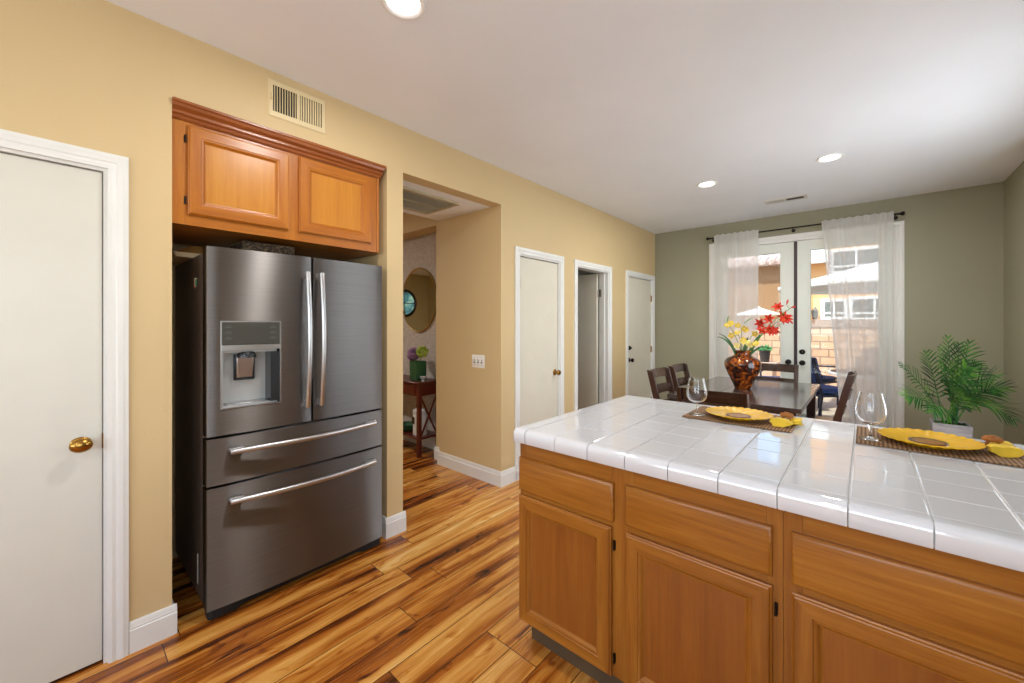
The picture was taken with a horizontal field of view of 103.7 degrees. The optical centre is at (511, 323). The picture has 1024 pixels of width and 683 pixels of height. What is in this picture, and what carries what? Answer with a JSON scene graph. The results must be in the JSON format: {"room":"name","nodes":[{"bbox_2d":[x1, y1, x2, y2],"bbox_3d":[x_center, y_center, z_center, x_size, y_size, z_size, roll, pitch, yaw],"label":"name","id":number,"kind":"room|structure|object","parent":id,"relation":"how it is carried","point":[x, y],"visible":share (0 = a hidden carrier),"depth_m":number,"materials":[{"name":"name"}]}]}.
{"room":"kitchen","nodes":[
{"label":"kitchen","id":0,"kind":"room"},
{"bbox_2d":[129,599,176,654],"bbox_3d":[-1.854,1.338,2.014,0.756,0.130,0.158,0,0,41],"label":"baseboard","id":1,"kind":"structure","parent":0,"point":[147,630],"depth_m":1.76,"materials":[{"name":"white wood"}]},
{"bbox_2d":[50,440,598,682],"bbox_3d":[-2.049,1.463,3.952,10.500,0.120,8.820,0,0,41],"label":"floor","id":2,"kind":"structure","parent":0,"point":[436,600],"depth_m":1.90,"materials":[{"name":"brown wood"}]},
{"bbox_2d":[175,246,381,619],"bbox_3d":[-1.369,0.519,2.426,0.857,1.768,0.906,0,0,41],"label":"refrigerator","id":3,"kind":"object","parent":2,"relation":"on","point":[278,357],"visible":1,"depth_m":2.10,"materials":[{"name":"silver metal"}]},
{"bbox_2d":[172,251,199,264],"bbox_3d":[-1.764,-0.354,2.249,0.400,0.022,0.258,0,0,41],"label":"serving tray","id":4,"kind":"object","parent":3,"relation":"on","point":[178,258],"visible":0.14,"depth_m":2.08,"materials":[{"name":"beige wood"}]},
{"bbox_2d":[172,256,191,264],"bbox_3d":[-1.764,-0.346,2.249,0.380,0.006,0.238,0,0,41],"label":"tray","id":5,"kind":"object","parent":4,"relation":"on","point":[176,260],"depth_m":2.14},
{"bbox_2d":[177,246,202,253],"bbox_3d":[-1.784,-0.390,2.272,0.208,0.082,0.208,0,0,41],"label":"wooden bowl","id":6,"kind":"object","parent":4,"relation":"on","point":[189,249],"visible":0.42,"depth_m":2.20,"materials":[{"name":"brown wood"}]},
{"bbox_2d":[230,240,293,254],"bbox_3d":[-1.437,-0.394,2.311,0.240,0.102,0.259,0,0,41],"label":"wicker basket","id":7,"kind":"object","parent":3,"relation":"on","point":[244,245],"visible":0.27,"depth_m":2.22,"materials":[{"name":"brown wicker"}]},
{"bbox_2d":[403,374,435,457],"bbox_3d":[-1.259,1.008,4.621,1.030,0.790,0.308,0,0,41],"label":"console table","id":8,"kind":"object","parent":2,"relation":"on","point":[420,388],"visible":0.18,"depth_m":4.27,"materials":[{"name":"brown wood"}]},
{"bbox_2d":[403,421,412,430],"bbox_3d":[-1.179,1.161,4.531,0.220,0.075,0.220,0,0,41],"label":"bowl","id":9,"kind":"object","parent":8,"relation":"on","point":[407,425],"visible":0.59,"depth_m":4.48,"materials":[{"name":"green ceramic"}]},
{"bbox_2d":[409,360,426,380],"bbox_3d":[-1.028,0.510,4.399,0.147,0.205,0.147,0,0,41],"label":"flower vase","id":10,"kind":"object","parent":8,"relation":"on","point":[417,369],"visible":0.89,"depth_m":4.34,"materials":[{"name":"green ceramic"}]},
{"bbox_2d":[407,347,417,361],"bbox_3d":[-1.078,0.379,4.402,0.135,0.249,0.138,0,0,41],"label":"hydrangea","id":11,"kind":"object","parent":10,"relation":"in","point":[413,355],"visible":0.75,"depth_m":4.37,"materials":[{"name":"purple plant"}]},
{"bbox_2d":[416,346,428,361],"bbox_3d":[-0.968,0.370,4.344,0.137,0.268,0.131,0,0,5],"label":"hydrangea","id":12,"kind":"object","parent":10,"relation":"in","point":[423,349],"visible":1,"depth_m":4.30,"materials":[{"name":"green plant"}]},
{"bbox_2d":[403,430,435,439],"bbox_3d":[-1.253,1.208,4.628,0.996,0.020,0.280,0,0,41],"label":"shelf","id":13,"kind":"object","parent":8,"relation":"attached to","point":[430,433],"depth_m":4.34,"materials":[{"name":"brown wood"}]},
{"bbox_2d":[412,408,427,435],"bbox_3d":[-1.000,1.062,4.370,0.160,0.272,0.165,0,0,41],"label":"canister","id":14,"kind":"object","parent":8,"relation":"on","point":[424,414],"visible":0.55,"depth_m":4.32,"materials":[{"name":"white ceramic"}]},
{"bbox_2d":[519,443,782,682],"bbox_3d":[0.674,0.958,1.758,0.964,0.891,0.871,0,0,41],"label":"base cabinet","id":15,"kind":"object","parent":2,"relation":"on","point":[625,576],"visible":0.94,"depth_m":1.39,"materials":[{"name":"brown wood"}]},
{"bbox_2d":[513,395,1023,571],"bbox_3d":[1.159,0.481,1.459,2.120,0.058,1.102,0,0,41],"label":"countertop","id":16,"kind":"structure","parent":15,"relation":"on","point":[971,509],"depth_m":1.26,"materials":[{"name":"tile"}]},
{"bbox_2d":[682,406,795,432],"bbox_3d":[1.093,0.449,1.922,0.437,0.005,0.315,0,0,41],"label":"placemat","id":17,"kind":"object","parent":16,"relation":"on","point":[763,424],"visible":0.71,"depth_m":1.84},
{"bbox_2d":[686,377,707,415],"bbox_3d":[0.907,0.356,1.973,0.096,0.181,0.096,0,0,41],"label":"wine glass","id":18,"kind":"object","parent":17,"relation":"on","point":[696,391],"visible":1,"depth_m":1.94,"materials":[{"name":"clear glass"}]},
{"bbox_2d":[686,377,707,403],"bbox_3d":[0.907,0.329,1.973,0.096,0.126,0.096,0,0,41],"label":"bowl","id":19,"kind":"object","parent":18,"relation":"on","point":[696,391],"depth_m":1.94,"materials":[{"name":"clear glass"}]},
{"bbox_2d":[706,406,772,420],"bbox_3d":[1.078,0.434,1.916,0.281,0.026,0.281,0,0,41],"label":"charger plate","id":20,"kind":"object","parent":17,"relation":"on","point":[732,413],"visible":1,"depth_m":1.93,"materials":[{"name":"yellow ceramic"}]},
{"bbox_2d":[769,412,803,426],"bbox_3d":[1.215,0.420,1.773,0.152,0.052,0.084,0,0,-23],"label":"folded napkin","id":21,"kind":"object","parent":17,"relation":"on","point":[776,421],"visible":1,"depth_m":1.75,"materials":[{"name":"yellow fabric"}]},
{"bbox_2d":[780,412,793,417],"bbox_3d":[1.226,0.405,1.792,0.050,0.023,0.053,0,0,-34],"label":"flower","id":22,"kind":"object","parent":21,"relation":"on","point":[786,414],"depth_m":1.78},
{"bbox_2d":[856,426,1023,467],"bbox_3d":[1.569,0.449,1.496,0.437,0.005,0.315,0,0,41],"label":"placemat","id":23,"kind":"object","parent":16,"relation":"on","point":[983,455],"visible":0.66,"depth_m":1.41,"materials":[{"name":"brown wicker"}]},
{"bbox_2d":[854,391,886,441],"bbox_3d":[1.391,0.356,1.560,0.096,0.181,0.096,0,0,41],"label":"wine glass","id":24,"kind":"object","parent":23,"relation":"on","point":[870,408],"visible":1,"depth_m":1.53,"materials":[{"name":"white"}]},
{"bbox_2d":[854,391,886,424],"bbox_3d":[1.391,0.329,1.560,0.096,0.126,0.096,0,0,41],"label":"bowl","id":25,"kind":"object","parent":24,"relation":"on","point":[870,408],"depth_m":1.53,"materials":[{"name":"clear glass"}]},
{"bbox_2d":[877,427,986,449],"bbox_3d":[1.545,0.434,1.493,0.281,0.026,0.281,0,0,41],"label":"charger plate","id":26,"kind":"object","parent":23,"relation":"on","point":[916,437],"visible":1,"depth_m":1.50,"materials":[{"name":"yellow ceramic"}]},
{"bbox_2d":[981,435,1023,457],"bbox_3d":[1.701,0.420,1.399,0.084,0.052,0.152,0,0,36],"label":"folded napkin","id":27,"kind":"object","parent":23,"relation":"on","point":[997,445],"visible":1,"depth_m":1.36,"materials":[{"name":"yellow fabric"}]},
{"bbox_2d":[981,435,1003,442],"bbox_3d":[1.700,0.405,1.421,0.053,0.023,0.050,0,0,24],"label":"flower","id":28,"kind":"object","parent":27,"relation":"on","point":[987,438],"depth_m":1.41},
{"bbox_2d":[647,367,674,400],"bbox_3d":[1.669,0.931,3.995,0.509,0.944,0.456,0,0,41],"label":"dining chair","id":29,"kind":"object","parent":2,"relation":"on","point":[656,388],"visible":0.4,"depth_m":4.15,"materials":[{"name":"brown wood"}]},
{"bbox_2d":[668,363,689,390],"bbox_3d":[2.045,0.931,4.422,0.509,0.944,0.456,0,0,41],"label":"dining chair","id":30,"kind":"object","parent":2,"relation":"on","point":[674,368],"visible":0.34,"depth_m":4.58,"materials":[{"name":"brown wood"}]},
{"bbox_2d":[676,387,749,407],"bbox_3d":[1.527,0.931,2.961,0.456,0.944,0.509,0,0,41],"label":"dining chair","id":31,"kind":"object","parent":2,"relation":"on","point":[718,397],"visible":0.17,"depth_m":2.73,"materials":[{"name":"brown wood"}]},
{"bbox_2d":[667,376,819,416],"bbox_3d":[2.349,1.023,3.978,1.004,0.760,1.675,0,0,41],"label":"dining table","id":32,"kind":"object","parent":2,"relation":"on","point":[775,397],"visible":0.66,"depth_m":3.76,"materials":[{"name":"brown wood"}]},
{"bbox_2d":[724,350,761,388],"bbox_3d":[2.306,0.455,4.019,0.329,0.376,0.329,0,0,41],"label":"vase","id":33,"kind":"object","parent":32,"relation":"on","point":[742,368],"visible":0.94,"depth_m":3.92,"materials":[{"name":"brown glass"}]},
{"bbox_2d":[719,337,735,354],"bbox_3d":[2.170,0.274,4.023,0.227,0.293,0.016,0,0,1],"label":"leaf","id":34,"kind":"object","parent":33,"relation":"in","point":[727,341],"visible":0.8,"depth_m":4.02,"materials":[{"name":"green plant"}]},
{"bbox_2d":[723,316,740,350],"bbox_3d":[2.214,0.193,4.012,0.214,0.549,0.072,0,0,-12],"label":"orchid","id":35,"kind":"object","parent":33,"relation":"in","point":[730,323],"visible":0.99,"depth_m":4.00,"materials":[{"name":"yellow plant"}]},
{"bbox_2d":[727,330,746,346],"bbox_3d":[2.227,0.265,3.972,0.143,0.404,0.113,0,0,3],"label":"orchid","id":36,"kind":"object","parent":33,"relation":"in","point":[736,333],"visible":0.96,"depth_m":3.96,"materials":[{"name":"yellow plant"}]},
{"bbox_2d":[735,318,750,345],"bbox_3d":[2.314,0.203,4.027,0.151,0.530,0.111,0,0,41],"label":"orchid","id":37,"kind":"object","parent":33,"relation":"in","point":[745,329],"visible":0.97,"depth_m":4.02,"materials":[{"name":"yellow plant"}]},
{"bbox_2d":[734,339,752,350],"bbox_3d":[2.297,0.303,3.977,0.188,0.329,0.088,0,0,18],"label":"orchid","id":38,"kind":"object","parent":33,"relation":"in","point":[749,343],"visible":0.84,"depth_m":3.98,"materials":[{"name":"yellow plant"}]},
{"bbox_2d":[747,331,759,349],"bbox_3d":[2.366,0.269,3.956,0.121,0.396,0.071,0,0,20],"label":"orchid","id":39,"kind":"object","parent":33,"relation":"in","point":[755,333],"visible":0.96,"depth_m":3.95,"materials":[{"name":"yellow plant"}]},
{"bbox_2d":[751,346,767,354],"bbox_3d":[2.409,0.322,3.988,0.275,0.201,0.017,0,0,5],"label":"leaf","id":40,"kind":"object","parent":33,"relation":"in","point":[757,348],"visible":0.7,"depth_m":3.98,"materials":[{"name":"green plant"}]},
{"bbox_2d":[750,320,792,350],"bbox_3d":[2.541,0.212,3.934,0.506,0.512,0.163,0,0,2],"label":"lily","id":41,"kind":"object","parent":33,"relation":"in","point":[772,329],"visible":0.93,"depth_m":3.89,"materials":[{"name":"red plant"}]},
{"bbox_2d":[752,311,791,350],"bbox_3d":[2.570,0.170,3.978,0.496,0.596,0.160,0,0,3],"label":"lily","id":42,"kind":"object","parent":33,"relation":"in","point":[769,318],"visible":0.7,"depth_m":4.02,"materials":[{"name":"red plant"}]},
{"bbox_2d":[757,300,795,339],"bbox_3d":[2.565,0.111,3.958,0.557,0.715,0.171,0,0,-3],"label":"lily","id":43,"kind":"object","parent":33,"relation":"in","point":[785,318],"visible":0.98,"depth_m":3.97,"materials":[{"name":"red plant"}]},
{"bbox_2d":[756,363,798,381],"bbox_3d":[2.884,0.931,4.475,0.456,0.944,0.509,0,0,41],"label":"dining chair","id":44,"kind":"object","parent":2,"relation":"on","point":[765,366],"visible":0.3,"depth_m":4.60,"materials":[{"name":"brown wood"}]},
{"bbox_2d":[799,371,856,421],"bbox_3d":[3.023,0.931,3.907,0.509,0.944,0.456,0,0,41],"label":"dining chair","id":45,"kind":"object","parent":2,"relation":"on","point":[847,389],"visible":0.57,"depth_m":3.64,"materials":[{"name":"brown wood"}]},
{"bbox_2d":[783,511,1023,682],"bbox_3d":[1.463,0.958,1.063,1.140,0.891,0.871,0,0,41],"label":"base cabinet","id":46,"kind":"object","parent":2,"relation":"on","point":[859,606],"visible":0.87,"depth_m":0.97,"materials":[{"name":"brown wood"}]},
{"bbox_2d":[898,335,1023,437],"bbox_3d":[3.737,0.748,3.412,0.772,1.309,0.589,0,0,22],"label":"potted palm","id":47,"kind":"object","parent":2,"relation":"on","point":[956,427],"visible":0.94,"depth_m":3.41,"materials":[{"name":"green plant"}]},
{"bbox_2d":[0,0,654,621],"bbox_3d":[-1.046,0.033,3.041,0.870,2.740,8.620,0,0,41],"label":"wall","id":48,"kind":"structure","parent":0,"point":[99,75],"depth_m":1.82,"materials":[{"name":"beige paint"}]},
{"bbox_2d":[0,129,128,682],"bbox_3d":[-1.955,0.349,1.401,0.174,2.107,0.891,0,0,41],"label":"door","id":49,"kind":"structure","parent":48,"relation":"in","point":[64,208],"depth_m":1.58,"materials":[{"name":"white paint"}]},
{"bbox_2d":[172,96,385,260],"bbox_3d":[-1.419,-0.744,2.430,0.658,0.562,1.071,0,0,41],"label":"upper cabinet","id":50,"kind":"object","parent":48,"relation":"attached to","point":[235,180],"visible":0.98,"depth_m":2.14,"materials":[{"name":"brown wood"}]},
{"bbox_2d":[268,78,324,134],"bbox_3d":[-1.177,-1.196,2.217,0.022,0.197,0.297,0,0,41],"label":"air vent","id":51,"kind":"object","parent":48,"relation":"in","point":[286,103],"visible":1,"depth_m":2.21,"materials":[{"name":"beige metal"}]},
{"bbox_2d":[382,511,405,538],"bbox_3d":[-1.089,1.338,2.956,0.856,0.130,0.153,0,0,41],"label":"baseboard","id":52,"kind":"structure","parent":48,"relation":"attached to","point":[393,525],"depth_m":2.66,"materials":[{"name":"white wood"}]},
{"bbox_2d":[515,246,563,480],"bbox_3d":[0.250,0.354,3.905,0.172,2.097,0.764,0,0,41],"label":"door","id":53,"kind":"structure","parent":48,"relation":"in","point":[539,276],"depth_m":3.87,"materials":[{"name":"white wood"}]},
{"bbox_2d":[574,259,611,410],"bbox_3d":[0.642,0.354,4.903,0.840,2.097,0.839,0,0,41],"label":"door","id":54,"kind":"structure","parent":48,"relation":"in","point":[586,292],"depth_m":4.96,"materials":[{"name":"white wood"}]},
{"bbox_2d":[626,270,654,397],"bbox_3d":[1.768,0.349,5.627,0.172,2.107,0.934,0,0,41],"label":"door","id":55,"kind":"structure","parent":48,"relation":"in","point":[640,287],"depth_m":5.61,"materials":[{"name":"white wood"}]},
{"bbox_2d":[403,232,435,437],"bbox_3d":[-1.129,0.033,4.807,1.350,2.740,0.120,0,0,41],"label":"wall","id":56,"kind":"structure","parent":0,"point":[420,251],"depth_m":4.67,"materials":[{"name":"paint"}]},
{"bbox_2d":[403,436,434,449],"bbox_3d":[-1.174,1.338,4.756,1.350,0.130,0.016,0,0,41],"label":"baseboard","id":57,"kind":"structure","parent":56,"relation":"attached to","point":[428,442],"depth_m":4.57,"materials":[{"name":"white wood"}]},
{"bbox_2d":[403,268,435,331],"bbox_3d":[-1.083,-0.277,4.670,0.668,0.748,0.026,0,0,41],"label":"oval mirror","id":58,"kind":"object","parent":56,"relation":"attached to","point":[419,289],"visible":0.88,"depth_m":4.65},
{"bbox_2d":[403,180,489,220],"bbox_3d":[-0.777,-1.182,3.413,0.720,0.310,0.977,0,0,41],"label":"ceiling","id":59,"kind":"structure","parent":0,"point":[466,206],"depth_m":3.55,"materials":[{"name":"paint"}]},
{"bbox_2d":[403,186,460,214],"bbox_3d":[-0.800,-1.017,3.354,0.465,0.020,0.575,0,0,41],"label":"ceiling vent","id":60,"kind":"object","parent":59,"relation":"in","point":[414,200],"visible":0.67,"depth_m":3.35,"materials":[{"name":"white metal"}]},
{"bbox_2d":[403,207,490,467],"bbox_3d":[-2.578,0.033,5.908,6.720,2.740,0.385,0,0,41],"label":"wall","id":61,"kind":"structure","parent":0,"point":[463,242],"depth_m":3.78,"materials":[{"name":"beige paint"}]},
{"bbox_2d":[434,446,515,487],"bbox_3d":[-0.384,1.338,3.883,1.022,0.130,0.281,0,0,41],"label":"baseboard","id":62,"kind":"structure","parent":61,"relation":"attached to","point":[500,479],"depth_m":3.64,"materials":[{"name":"white wood"}]},
{"bbox_2d":[472,355,484,367],"bbox_3d":[-0.312,0.341,3.639,0.164,0.116,0.022,0,0,41],"label":"light switch","id":63,"kind":"object","parent":61,"relation":"attached to","point":[478,361],"visible":1,"depth_m":3.64,"materials":[{"name":"white plastic"}]},
{"bbox_2d":[106,0,1023,233],"bbox_3d":[-2.049,-1.407,3.952,10.500,0.140,8.820,0,0,41],"label":"ceiling","id":64,"kind":"structure","parent":0,"point":[620,109],"depth_m":2.25,"materials":[{"name":"paint"}]},
{"bbox_2d":[381,0,425,18],"bbox_3d":[-0.451,-1.333,1.671,0.180,0.009,0.180,0,0,41],"label":"recessed light","id":65,"kind":"object","parent":64,"relation":"in","point":[403,9],"visible":1,"depth_m":1.69,"materials":[{"name":"white"}]},
{"bbox_2d":[697,181,716,187],"bbox_3d":[1.865,-1.333,3.844,0.180,0.009,0.180,0,0,41],"label":"recessed light","id":66,"kind":"object","parent":64,"relation":"in","point":[705,184],"visible":1,"depth_m":3.85,"materials":[{"name":"white"}]},
{"bbox_2d":[764,194,807,204],"bbox_3d":[2.941,-1.333,4.320,0.380,0.008,0.170,0,0,41],"label":"ceiling vent","id":67,"kind":"object","parent":64,"relation":"in","point":[803,196],"visible":1,"depth_m":4.32,"materials":[{"name":"white metal"}]},
{"bbox_2d":[816,153,843,162],"bbox_3d":[2.557,-1.333,3.232,0.180,0.009,0.180,0,0,41],"label":"recessed light","id":68,"kind":"object","parent":64,"relation":"in","point":[834,156],"visible":1,"depth_m":3.22,"materials":[{"name":"white"}]},
{"bbox_2d":[578,270,598,403],"bbox_3d":[0.180,0.033,5.407,1.920,2.740,1.350,0,0,41],"label":"wall","id":69,"kind":"structure","parent":0,"point":[580,272],"depth_m":5.32,"materials":[{"name":"white paint"}]},
{"bbox_2d":[655,182,1003,439],"bbox_3d":[3.419,0.033,4.931,3.570,2.740,0.120,0,0,41],"label":"wall","id":70,"kind":"structure","parent":0,"point":[954,238],"depth_m":4.12,"materials":[{"name":"green paint"}]},
{"bbox_2d":[706,211,904,241],"bbox_3d":[3.367,-1.136,4.819,1.926,0.062,0.117,0,0,41],"label":"curtain rod","id":71,"kind":"object","parent":70,"relation":"attached to","point":[902,212],"visible":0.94,"depth_m":4.76,"materials":[{"name":"brown metal"}]},
{"bbox_2d":[714,229,758,376],"bbox_3d":[2.878,0.096,5.183,0.520,2.554,0.044,0,0,41],"label":"sheer curtain","id":72,"kind":"object","parent":71,"relation":"hanging from","point":[735,254],"visible":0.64,"depth_m":5.21,"materials":[{"name":"white fabric"}]},
{"bbox_2d":[822,211,893,427],"bbox_3d":[3.768,0.096,4.401,0.604,2.554,0.049,0,0,41],"label":"sheer curtain","id":73,"kind":"object","parent":71,"relation":"hanging from","point":[859,250],"visible":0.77,"depth_m":4.37,"materials":[{"name":"white fabric"}]},
{"bbox_2d":[709,221,903,427],"bbox_3d":[3.438,0.160,4.889,1.907,2.487,0.158,0,0,41],"label":"door","id":74,"kind":"structure","parent":70,"relation":"in","point":[794,250],"depth_m":4.83,"materials":[{"name":"white wood"}]},
{"bbox_2d":[1004,161,1023,444],"bbox_3d":[1.824,0.033,0.512,0.120,2.740,8.620,0,0,41],"label":"wall","id":75,"kind":"structure","parent":0,"point":[1014,184],"depth_m":3.51,"materials":[{"name":"green paint"}]},
{"label":"outside","id":76,"kind":"structure","parent":0,"visible":0},
{"bbox_2d":[816,396,836,417],"bbox_3d":[8.710,1.488,13.664,23.000,0.110,19.980,0,0,41],"label":"patio","id":77,"kind":"structure","parent":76,"point":[829,406],"depth_m":6.97,"materials":[{"name":"concrete"}]},
{"bbox_2d":[758,254,779,319],"bbox_3d":[10.706,-1.232,21.147,7.900,5.330,7.112,0,0,41],"label":"neighbor house","id":78,"kind":"structure","parent":77,"relation":"on","point":[768,265],"depth_m":17.02,"materials":[{"name":"brown paint"}]},
{"bbox_2d":[758,306,779,319],"bbox_3d":[9.561,0.378,15.567,1.389,2.110,1.389,0,0,35],"label":"patio umbrella","id":79,"kind":"object","parent":77,"relation":"on","point":[761,312],"visible":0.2,"depth_m":15.04,"materials":[{"name":"white fabric"}]},
{"bbox_2d":[758,361,779,375],"bbox_3d":[4.420,1.098,8.614,2.140,0.670,0.570,0,0,41],"label":"ledge","id":80,"kind":"object","parent":77,"relation":"on","point":[764,373],"visible":0.07,"depth_m":7.86,"materials":[{"name":"paint"}]},
{"bbox_2d":[758,344,772,361],"bbox_3d":[5.042,0.579,8.021,0.298,0.369,0.297,0,0,41],"label":"potted succulent","id":81,"kind":"object","parent":80,"relation":"on","point":[764,353],"visible":0.92,"depth_m":7.95,"materials":[{"name":"grey ceramic"}]},
{"bbox_2d":[759,350,770,361],"bbox_3d":[5.042,0.640,8.020,0.216,0.245,0.216,0,0,41],"label":"pot","id":82,"kind":"object","parent":81,"relation":"on","point":[764,355],"depth_m":7.95,"materials":[{"name":"grey ceramic"}]},
{"bbox_2d":[760,371,779,377],"bbox_3d":[4.457,0.936,6.708,0.650,0.940,0.570,0,0,23],"label":"patio chair","id":83,"kind":"object","parent":77,"relation":"on","point":[760,371],"visible":0.02,"depth_m":6.89,"materials":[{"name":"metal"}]},
{"bbox_2d":[758,319,836,397],"bbox_3d":[5.553,0.673,8.569,15.000,1.520,0.260,0,0,41],"label":"wall","id":84,"kind":"structure","parent":77,"relation":"on","point":[822,346],"depth_m":7.96,"materials":[{"name":"brick"}]},
{"bbox_2d":[778,276,828,294],"bbox_3d":[5.476,0.233,5.971,2.446,2.400,2.446,0,0,41],"label":"patio umbrella","id":85,"kind":"object","parent":77,"relation":"on","point":[819,286],"visible":0.02,"depth_m":6.43,"materials":[{"name":"white fabric"}]},
{"bbox_2d":[811,249,830,318],"bbox_3d":[12.184,-1.882,9.589,9.200,6.630,5.300,0,0,41],"label":"neighbor house","id":86,"kind":"structure","parent":77,"relation":"on","point":[818,265],"depth_m":10.28,"materials":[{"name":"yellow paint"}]},
{"bbox_2d":[811,307,818,318],"bbox_3d":[7.779,-0.277,10.298,0.247,0.320,0.156,0,0,-19],"label":"wall lantern","id":87,"kind":"object","parent":86,"relation":"attached to","point":[814,312],"visible":0.84,"depth_m":10.25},
{"bbox_2d":[811,357,838,415],"bbox_3d":[4.422,0.936,5.804,0.650,0.940,0.570,0,0,-6],"label":"patio chair","id":88,"kind":"object","parent":77,"relation":"on","point":[825,390],"visible":0.38,"depth_m":5.55,"materials":[{"name":"blue fabric"}]},
{"bbox_2d":[811,357,821,383],"bbox_3d":[4.195,0.653,5.782,0.160,0.375,0.480,0,0,-6],"label":"cushion","id":89,"kind":"object","parent":88,"relation":"on","point":[814,379],"depth_m":5.55,"materials":[{"name":"blue fabric"}]},
{"bbox_2d":[816,384,837,394],"bbox_3d":[4.481,0.943,5.810,0.460,0.080,0.500,0,0,-6],"label":"seat cushion","id":90,"kind":"object","parent":88,"relation":"on","point":[826,389],"depth_m":5.57,"materials":[{"name":"blue fabric"}]},
{"bbox_2d":[811,365,838,407],"bbox_3d":[5.233,0.936,7.068,0.570,0.940,0.650,0,0,-24],"label":"patio chair","id":91,"kind":"object","parent":77,"relation":"on","point":[824,376],"visible":0.06,"depth_m":6.86,"materials":[{"name":"blue metal"}]},
{"bbox_2d":[823,375,834,381],"bbox_3d":[5.257,0.943,7.013,0.500,0.080,0.460,0,0,-24],"label":"seat cushion","id":92,"kind":"object","parent":91,"relation":"on","point":[824,376],"depth_m":6.85,"materials":[{"name":"blue fabric"}]},
{"bbox_2d":[828,369,836,375],"bbox_3d":[5.476,1.087,5.971,1.240,0.697,1.240,0,0,41],"label":"patio table","id":93,"kind":"object","parent":77,"relation":"on","point":[832,371],"visible":0.13,"depth_m":6.22,"materials":[{"name":"white metal"}]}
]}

